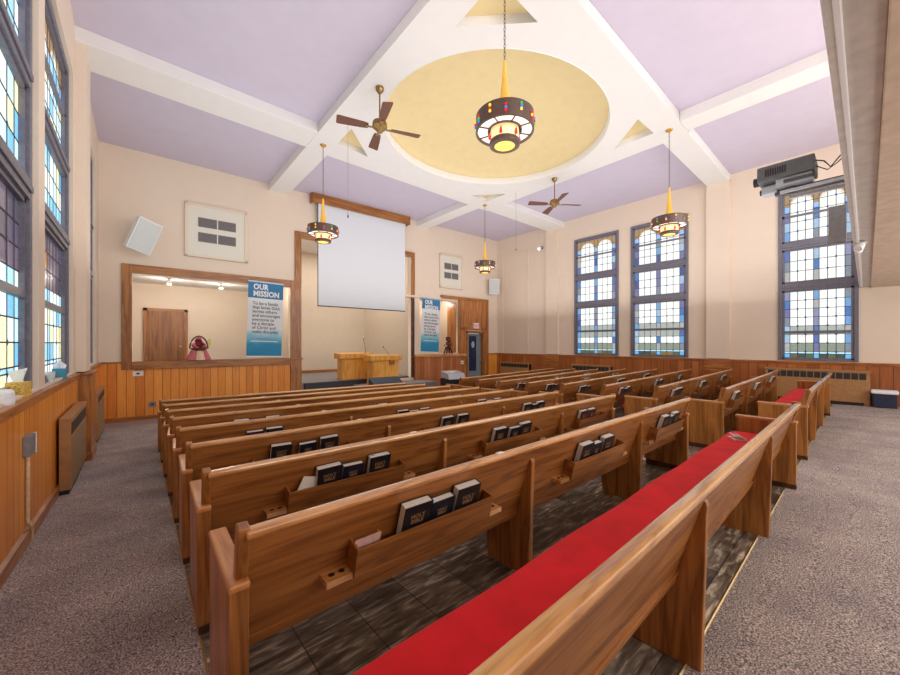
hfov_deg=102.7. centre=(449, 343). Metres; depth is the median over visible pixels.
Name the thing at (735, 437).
folded papers
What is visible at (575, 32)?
ceiling
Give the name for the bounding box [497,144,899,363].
wall
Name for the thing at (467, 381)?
pew
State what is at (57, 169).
window
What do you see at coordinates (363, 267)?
projection screen
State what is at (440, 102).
ceiling
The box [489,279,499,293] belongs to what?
wall speaker
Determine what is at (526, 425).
book
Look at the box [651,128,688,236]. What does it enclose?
chandelier
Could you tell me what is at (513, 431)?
book
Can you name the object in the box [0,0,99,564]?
wall
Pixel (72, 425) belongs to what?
radiator cover
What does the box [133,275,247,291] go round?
ceiling
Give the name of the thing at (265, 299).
banner
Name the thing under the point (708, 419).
pew
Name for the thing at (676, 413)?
book
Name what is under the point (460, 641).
cushion
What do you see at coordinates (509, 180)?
trim
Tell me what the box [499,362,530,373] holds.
radiator cover
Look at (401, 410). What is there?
book
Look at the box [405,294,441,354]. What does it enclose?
trim
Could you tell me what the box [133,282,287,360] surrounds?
wall
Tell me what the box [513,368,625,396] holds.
pew
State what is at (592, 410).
book
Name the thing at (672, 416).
book
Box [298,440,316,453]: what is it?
book
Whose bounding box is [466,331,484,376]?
trim
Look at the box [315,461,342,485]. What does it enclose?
book
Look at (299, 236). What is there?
trim
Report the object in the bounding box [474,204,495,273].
chandelier
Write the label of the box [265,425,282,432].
book
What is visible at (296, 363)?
trim
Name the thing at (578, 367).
radiator cover
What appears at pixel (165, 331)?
door
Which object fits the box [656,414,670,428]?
book
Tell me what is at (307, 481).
envelope
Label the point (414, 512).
book
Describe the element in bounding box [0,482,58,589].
baseboard
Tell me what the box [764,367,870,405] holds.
radiator cover
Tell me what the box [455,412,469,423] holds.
book
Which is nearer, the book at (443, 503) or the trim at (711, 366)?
the book at (443, 503)
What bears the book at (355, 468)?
in the pew at (264, 490)
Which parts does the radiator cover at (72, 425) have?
panel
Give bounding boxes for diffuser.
[309,231,336,237]
[478,115,531,142]
[653,222,685,229]
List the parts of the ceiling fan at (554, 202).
blade, blade, motor, blade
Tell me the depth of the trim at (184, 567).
2.24 m
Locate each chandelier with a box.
[306,143,338,243]
[474,1,534,153]
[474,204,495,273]
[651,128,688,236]
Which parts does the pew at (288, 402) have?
panel, post, rail, backrest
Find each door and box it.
[143,308,187,360]
[468,334,480,376]
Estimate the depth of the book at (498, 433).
3.26 m
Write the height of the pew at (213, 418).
0.911 m
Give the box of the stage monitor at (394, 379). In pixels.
[369,376,402,384]
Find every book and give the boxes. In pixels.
[246,429,263,435]
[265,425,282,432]
[269,441,292,458]
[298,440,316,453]
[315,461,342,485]
[318,433,338,449]
[341,460,363,479]
[365,450,390,473]
[394,494,433,534]
[396,409,408,413]
[419,407,430,410]
[429,491,454,520]
[439,415,454,426]
[452,478,480,511]
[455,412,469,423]
[489,425,507,442]
[506,425,520,437]
[518,420,531,434]
[521,402,532,411]
[532,403,537,409]
[536,400,545,408]
[545,384,551,389]
[573,439,594,461]
[577,409,588,418]
[578,385,584,391]
[587,407,596,417]
[591,439,602,455]
[599,432,614,451]
[618,387,624,393]
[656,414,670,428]
[667,414,673,425]
[670,389,676,396]
[670,410,680,423]
[731,391,738,399]
[753,382,759,389]
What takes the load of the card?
in the pew at (278, 573)
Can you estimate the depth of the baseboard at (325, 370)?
15.34 m
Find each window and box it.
[0,0,33,394]
[45,0,69,382]
[90,154,92,363]
[574,230,618,355]
[631,214,688,356]
[778,182,858,361]
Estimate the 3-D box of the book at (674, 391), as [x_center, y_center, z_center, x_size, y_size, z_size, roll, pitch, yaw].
[3.740,0.881,6.038,0.152,0.229,0.106,0,0,-43]
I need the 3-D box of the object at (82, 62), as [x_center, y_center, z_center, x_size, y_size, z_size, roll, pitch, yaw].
[-5.810,-2.073,5.685,0.130,5.010,0.640,0,0,-41]
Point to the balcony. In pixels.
(862, 37)
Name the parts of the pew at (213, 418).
panel, armrest, post, rail, backrest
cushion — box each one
[352,431,756,674]
[775,388,808,403]
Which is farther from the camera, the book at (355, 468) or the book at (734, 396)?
the book at (734, 396)
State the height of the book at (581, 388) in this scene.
0.242 m
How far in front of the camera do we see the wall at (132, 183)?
9.61 m
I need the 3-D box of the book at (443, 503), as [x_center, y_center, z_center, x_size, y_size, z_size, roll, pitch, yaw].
[-0.059,0.852,1.779,0.141,0.213,0.098,0,0,-40]
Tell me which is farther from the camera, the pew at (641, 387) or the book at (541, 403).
the pew at (641, 387)
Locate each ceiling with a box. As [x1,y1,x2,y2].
[75,0,829,230]
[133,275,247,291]
[302,239,316,253]
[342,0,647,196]
[386,49,608,177]
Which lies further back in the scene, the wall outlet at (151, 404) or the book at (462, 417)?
the wall outlet at (151, 404)
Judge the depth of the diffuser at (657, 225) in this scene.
7.52 m
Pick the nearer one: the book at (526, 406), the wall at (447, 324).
the book at (526, 406)
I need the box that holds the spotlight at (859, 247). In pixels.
[853,241,866,252]
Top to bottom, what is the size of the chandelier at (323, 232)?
2.232 m
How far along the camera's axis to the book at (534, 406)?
4.92 m
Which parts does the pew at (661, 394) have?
armrest, panel, post, backrest, rail, panel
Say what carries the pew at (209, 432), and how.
on the floor at (100, 587)
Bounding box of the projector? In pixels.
[753,153,844,198]
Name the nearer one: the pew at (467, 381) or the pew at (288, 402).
the pew at (288, 402)
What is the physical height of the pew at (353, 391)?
0.927 m
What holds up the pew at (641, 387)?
on the floor at (100, 587)
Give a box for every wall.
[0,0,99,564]
[99,141,496,418]
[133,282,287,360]
[301,252,488,376]
[414,353,466,385]
[420,300,455,352]
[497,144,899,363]
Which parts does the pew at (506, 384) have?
backrest, rail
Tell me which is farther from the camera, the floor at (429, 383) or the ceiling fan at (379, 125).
the floor at (429, 383)
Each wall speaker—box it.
[123,216,162,255]
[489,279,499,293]
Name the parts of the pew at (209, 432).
panel, armrest, post, rail, backrest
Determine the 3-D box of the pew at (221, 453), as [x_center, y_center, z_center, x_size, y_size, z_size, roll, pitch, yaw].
[-0.274,1.133,4.081,4.467,0.893,0.513,0,0,-39]
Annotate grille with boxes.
[198,217,235,232]
[198,232,235,246]
[444,263,457,270]
[444,272,457,279]
[765,164,785,176]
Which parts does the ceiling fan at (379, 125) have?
blade, blade, motor, blade, blade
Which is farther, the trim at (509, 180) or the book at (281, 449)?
the trim at (509, 180)
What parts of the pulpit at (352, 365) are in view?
panel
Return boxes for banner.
[246,280,283,356]
[420,297,440,352]
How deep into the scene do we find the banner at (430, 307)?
14.18 m
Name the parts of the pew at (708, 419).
armrest, panel, post, backrest, rail, panel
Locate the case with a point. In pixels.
(448, 378)
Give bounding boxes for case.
[440,370,464,385]
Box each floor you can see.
[0,404,899,674]
[302,372,408,389]
[353,380,436,386]
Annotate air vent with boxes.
[185,201,247,262]
[439,254,462,289]
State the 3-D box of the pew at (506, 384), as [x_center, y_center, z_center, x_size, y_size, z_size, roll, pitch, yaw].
[2.823,1.254,9.993,0.513,0.950,5.880,0,0,42]
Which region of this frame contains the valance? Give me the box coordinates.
[310,192,409,225]
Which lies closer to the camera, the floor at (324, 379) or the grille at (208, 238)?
the grille at (208, 238)
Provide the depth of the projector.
3.53 m
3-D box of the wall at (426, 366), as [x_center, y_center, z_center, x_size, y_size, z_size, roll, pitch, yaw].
[-0.428,1.169,14.618,2.552,1.474,0.420,0,0,-38]
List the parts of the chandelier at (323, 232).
lamp shade, chain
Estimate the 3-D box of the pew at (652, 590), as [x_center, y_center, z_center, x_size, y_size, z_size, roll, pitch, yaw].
[1.449,1.005,2.132,4.786,0.877,0.512,0,0,-41]
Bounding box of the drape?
[186,350,210,359]
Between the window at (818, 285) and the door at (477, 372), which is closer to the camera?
the window at (818, 285)
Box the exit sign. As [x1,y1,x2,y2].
[473,323,478,328]
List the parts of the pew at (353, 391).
panel, post, rail, backrest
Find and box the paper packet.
[0,389,14,405]
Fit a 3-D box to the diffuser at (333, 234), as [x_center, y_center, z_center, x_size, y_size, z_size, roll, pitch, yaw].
[-2.898,-2.498,8.211,0.644,0.012,0.644,0,0,14]
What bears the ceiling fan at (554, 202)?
hanging from the ceiling at (575, 32)
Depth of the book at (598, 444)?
2.74 m
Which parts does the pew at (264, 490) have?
panel, armrest, post, backrest, rail, panel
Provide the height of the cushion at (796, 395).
0.064 m
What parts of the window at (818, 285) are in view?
sash, sash, sash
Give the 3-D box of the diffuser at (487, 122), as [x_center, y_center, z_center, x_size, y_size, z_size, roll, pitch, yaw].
[0.640,-2.498,4.210,0.644,0.012,0.644,0,0,42]
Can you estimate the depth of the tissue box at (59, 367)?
4.52 m
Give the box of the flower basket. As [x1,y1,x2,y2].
[186,336,210,359]
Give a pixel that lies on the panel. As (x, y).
(837, 215)
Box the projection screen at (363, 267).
[317,203,404,311]
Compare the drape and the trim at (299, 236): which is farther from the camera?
the trim at (299, 236)
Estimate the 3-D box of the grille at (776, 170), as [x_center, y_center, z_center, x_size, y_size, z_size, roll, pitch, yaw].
[3.251,-1.723,3.594,0.006,0.070,0.154,0,0,-41]
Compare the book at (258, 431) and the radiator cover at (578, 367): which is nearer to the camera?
the book at (258, 431)
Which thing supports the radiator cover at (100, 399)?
on the floor at (100, 587)
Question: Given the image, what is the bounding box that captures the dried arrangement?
[443,336,452,353]
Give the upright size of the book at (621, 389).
0.241 m
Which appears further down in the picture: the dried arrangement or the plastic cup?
the plastic cup
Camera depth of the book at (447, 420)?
3.96 m
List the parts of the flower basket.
handle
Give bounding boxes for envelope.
[297,476,316,490]
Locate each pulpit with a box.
[334,352,372,379]
[363,354,401,384]
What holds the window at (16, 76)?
in the wall at (62, 9)
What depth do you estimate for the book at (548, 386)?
7.66 m
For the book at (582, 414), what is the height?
0.228 m
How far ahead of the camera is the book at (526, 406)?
4.82 m
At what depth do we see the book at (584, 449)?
2.61 m
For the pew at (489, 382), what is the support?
on the floor at (100, 587)
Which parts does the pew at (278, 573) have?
panel, armrest, post, rail, panel, post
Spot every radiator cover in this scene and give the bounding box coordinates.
[59,401,86,495]
[96,385,104,442]
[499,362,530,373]
[571,364,612,371]
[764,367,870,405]
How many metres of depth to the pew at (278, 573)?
1.61 m
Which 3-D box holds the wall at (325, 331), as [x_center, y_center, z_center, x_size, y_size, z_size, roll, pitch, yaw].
[-2.758,-1.346,15.138,8.201,6.504,4.273,0,0,-41]
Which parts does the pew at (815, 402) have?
panel, armrest, post, panel, armrest, backrest, rail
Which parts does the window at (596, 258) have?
sash, sash, sash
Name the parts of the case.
lid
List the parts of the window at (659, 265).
sash, sash, sash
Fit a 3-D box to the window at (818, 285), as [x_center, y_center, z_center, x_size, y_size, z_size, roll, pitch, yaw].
[9.015,-1.746,8.848,0.220,4.345,1.380,0,0,-41]
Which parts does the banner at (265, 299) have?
rail, rail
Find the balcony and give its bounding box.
[820,0,899,287]
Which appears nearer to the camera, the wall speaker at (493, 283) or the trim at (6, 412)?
the trim at (6, 412)
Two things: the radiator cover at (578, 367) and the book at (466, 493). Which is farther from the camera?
the radiator cover at (578, 367)
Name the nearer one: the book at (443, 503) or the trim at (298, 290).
the book at (443, 503)
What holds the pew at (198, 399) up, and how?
on the floor at (100, 587)
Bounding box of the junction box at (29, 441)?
[22,432,36,540]
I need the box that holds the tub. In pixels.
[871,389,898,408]
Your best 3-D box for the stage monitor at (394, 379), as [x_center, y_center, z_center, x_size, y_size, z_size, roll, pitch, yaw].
[-1.988,1.475,11.230,1.000,0.816,0.435,0,0,-35]
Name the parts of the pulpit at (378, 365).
panel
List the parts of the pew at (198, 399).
panel, post, rail, backrest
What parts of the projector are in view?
mounting arm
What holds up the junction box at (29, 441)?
attached to the wall at (62, 9)
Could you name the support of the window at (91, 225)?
in the wall at (62, 9)
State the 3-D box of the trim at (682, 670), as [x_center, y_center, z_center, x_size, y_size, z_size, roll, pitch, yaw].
[4.100,1.424,4.230,11.265,0.006,0.012,0,0,-41]
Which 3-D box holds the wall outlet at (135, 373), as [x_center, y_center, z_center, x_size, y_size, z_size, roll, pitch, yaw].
[-7.652,0.742,8.821,0.200,0.120,0.016,0,0,-39]
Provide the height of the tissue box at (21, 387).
0.240 m
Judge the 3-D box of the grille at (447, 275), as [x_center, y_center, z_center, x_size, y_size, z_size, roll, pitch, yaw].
[0.060,-2.800,14.945,0.732,0.250,0.018,0,0,-38]
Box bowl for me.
[190,348,206,350]
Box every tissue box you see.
[5,368,31,396]
[52,360,66,378]
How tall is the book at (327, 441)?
0.243 m
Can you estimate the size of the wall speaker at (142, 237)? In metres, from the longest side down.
0.780 x 0.495 x 0.472 m
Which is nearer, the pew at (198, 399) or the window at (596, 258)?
the pew at (198, 399)
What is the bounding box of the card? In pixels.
[355,531,380,548]
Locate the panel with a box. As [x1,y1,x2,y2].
[828,204,846,243]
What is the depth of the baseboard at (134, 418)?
8.73 m
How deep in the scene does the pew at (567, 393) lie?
7.42 m
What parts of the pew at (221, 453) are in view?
panel, armrest, post, backrest, rail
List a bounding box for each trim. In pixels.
[0,362,101,423]
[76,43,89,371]
[77,370,96,460]
[100,362,120,369]
[121,263,295,369]
[156,441,209,674]
[290,358,302,390]
[295,231,414,297]
[296,288,413,376]
[385,48,610,183]
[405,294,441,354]
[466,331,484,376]
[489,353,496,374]
[497,353,899,375]
[502,250,527,352]
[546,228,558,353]
[678,408,830,674]
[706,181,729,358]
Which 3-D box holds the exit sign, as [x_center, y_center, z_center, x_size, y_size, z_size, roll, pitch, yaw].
[1.140,-0.768,15.726,0.320,0.240,0.053,0,0,-38]
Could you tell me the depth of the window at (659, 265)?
11.50 m
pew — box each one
[157,382,406,451]
[160,383,425,462]
[163,385,450,477]
[167,386,479,496]
[172,388,513,523]
[179,390,558,564]
[189,393,615,635]
[209,396,690,674]
[446,368,552,389]
[461,368,574,392]
[469,401,801,674]
[480,368,597,392]
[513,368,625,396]
[538,368,656,403]
[576,368,691,415]
[624,368,732,415]
[683,369,778,447]
[757,372,832,459]
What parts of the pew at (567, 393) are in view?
panel, post, rail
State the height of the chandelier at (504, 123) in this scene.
2.232 m
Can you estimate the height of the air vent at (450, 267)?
1.360 m
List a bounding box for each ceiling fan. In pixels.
[336,85,420,150]
[528,177,579,214]
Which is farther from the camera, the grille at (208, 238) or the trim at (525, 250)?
the trim at (525, 250)
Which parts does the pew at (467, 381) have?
panel, rail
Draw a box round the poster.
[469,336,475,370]
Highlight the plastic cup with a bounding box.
[45,371,55,382]
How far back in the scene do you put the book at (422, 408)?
4.77 m
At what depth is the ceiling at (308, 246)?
14.11 m
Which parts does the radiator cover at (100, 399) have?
panel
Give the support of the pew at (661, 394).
on the floor at (100, 587)
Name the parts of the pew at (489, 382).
rail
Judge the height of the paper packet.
0.112 m
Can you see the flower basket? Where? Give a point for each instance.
(198, 352)
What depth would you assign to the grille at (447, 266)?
14.93 m
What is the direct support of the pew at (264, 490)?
on the floor at (100, 587)
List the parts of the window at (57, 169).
glass, sash, sash, sash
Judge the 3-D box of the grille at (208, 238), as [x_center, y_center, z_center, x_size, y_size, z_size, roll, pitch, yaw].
[-6.366,-2.843,9.848,0.870,0.250,0.018,0,0,-38]
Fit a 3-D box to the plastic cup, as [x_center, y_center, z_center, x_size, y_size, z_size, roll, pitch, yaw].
[-4.458,0.382,4.012,0.080,0.130,0.079,0,0,-41]
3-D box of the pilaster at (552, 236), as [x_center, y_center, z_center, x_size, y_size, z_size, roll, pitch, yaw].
[4.105,-2.073,14.405,0.116,5.010,0.550,0,0,-41]
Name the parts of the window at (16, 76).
glass, sash, sash, sash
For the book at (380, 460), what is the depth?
2.48 m
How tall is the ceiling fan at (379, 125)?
0.810 m
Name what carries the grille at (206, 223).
attached to the air vent at (211, 232)
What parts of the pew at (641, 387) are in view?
panel, armrest, post, backrest, rail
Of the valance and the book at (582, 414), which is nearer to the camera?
the book at (582, 414)
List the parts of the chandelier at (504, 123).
lamp shade, glass, chain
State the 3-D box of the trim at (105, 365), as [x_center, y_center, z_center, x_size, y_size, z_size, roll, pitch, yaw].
[-8.062,0.539,8.531,0.402,0.185,0.070,0,0,-38]
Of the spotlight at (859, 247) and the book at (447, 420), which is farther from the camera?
the spotlight at (859, 247)
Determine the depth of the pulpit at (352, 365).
12.56 m
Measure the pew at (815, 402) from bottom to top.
0.877 m
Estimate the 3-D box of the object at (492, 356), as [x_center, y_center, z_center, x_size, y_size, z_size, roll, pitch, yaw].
[1.935,1.179,16.454,0.631,1.454,0.080,0,0,-38]
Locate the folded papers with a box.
[728,433,747,440]
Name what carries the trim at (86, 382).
attached to the wall at (62, 9)
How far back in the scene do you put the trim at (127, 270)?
9.31 m
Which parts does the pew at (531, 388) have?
panel, post, rail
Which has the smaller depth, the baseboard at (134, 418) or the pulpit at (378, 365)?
the baseboard at (134, 418)
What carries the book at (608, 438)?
in the pew at (278, 573)
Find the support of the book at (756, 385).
in the pew at (708, 419)
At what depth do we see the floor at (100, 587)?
2.19 m
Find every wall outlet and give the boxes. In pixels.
[133,371,142,375]
[149,401,155,406]
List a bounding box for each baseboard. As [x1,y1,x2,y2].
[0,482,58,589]
[105,414,157,423]
[302,369,336,373]
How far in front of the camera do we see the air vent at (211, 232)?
9.82 m
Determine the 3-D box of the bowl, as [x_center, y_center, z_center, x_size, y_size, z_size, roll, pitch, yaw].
[-6.714,0.172,9.619,0.400,0.100,0.394,0,0,-41]

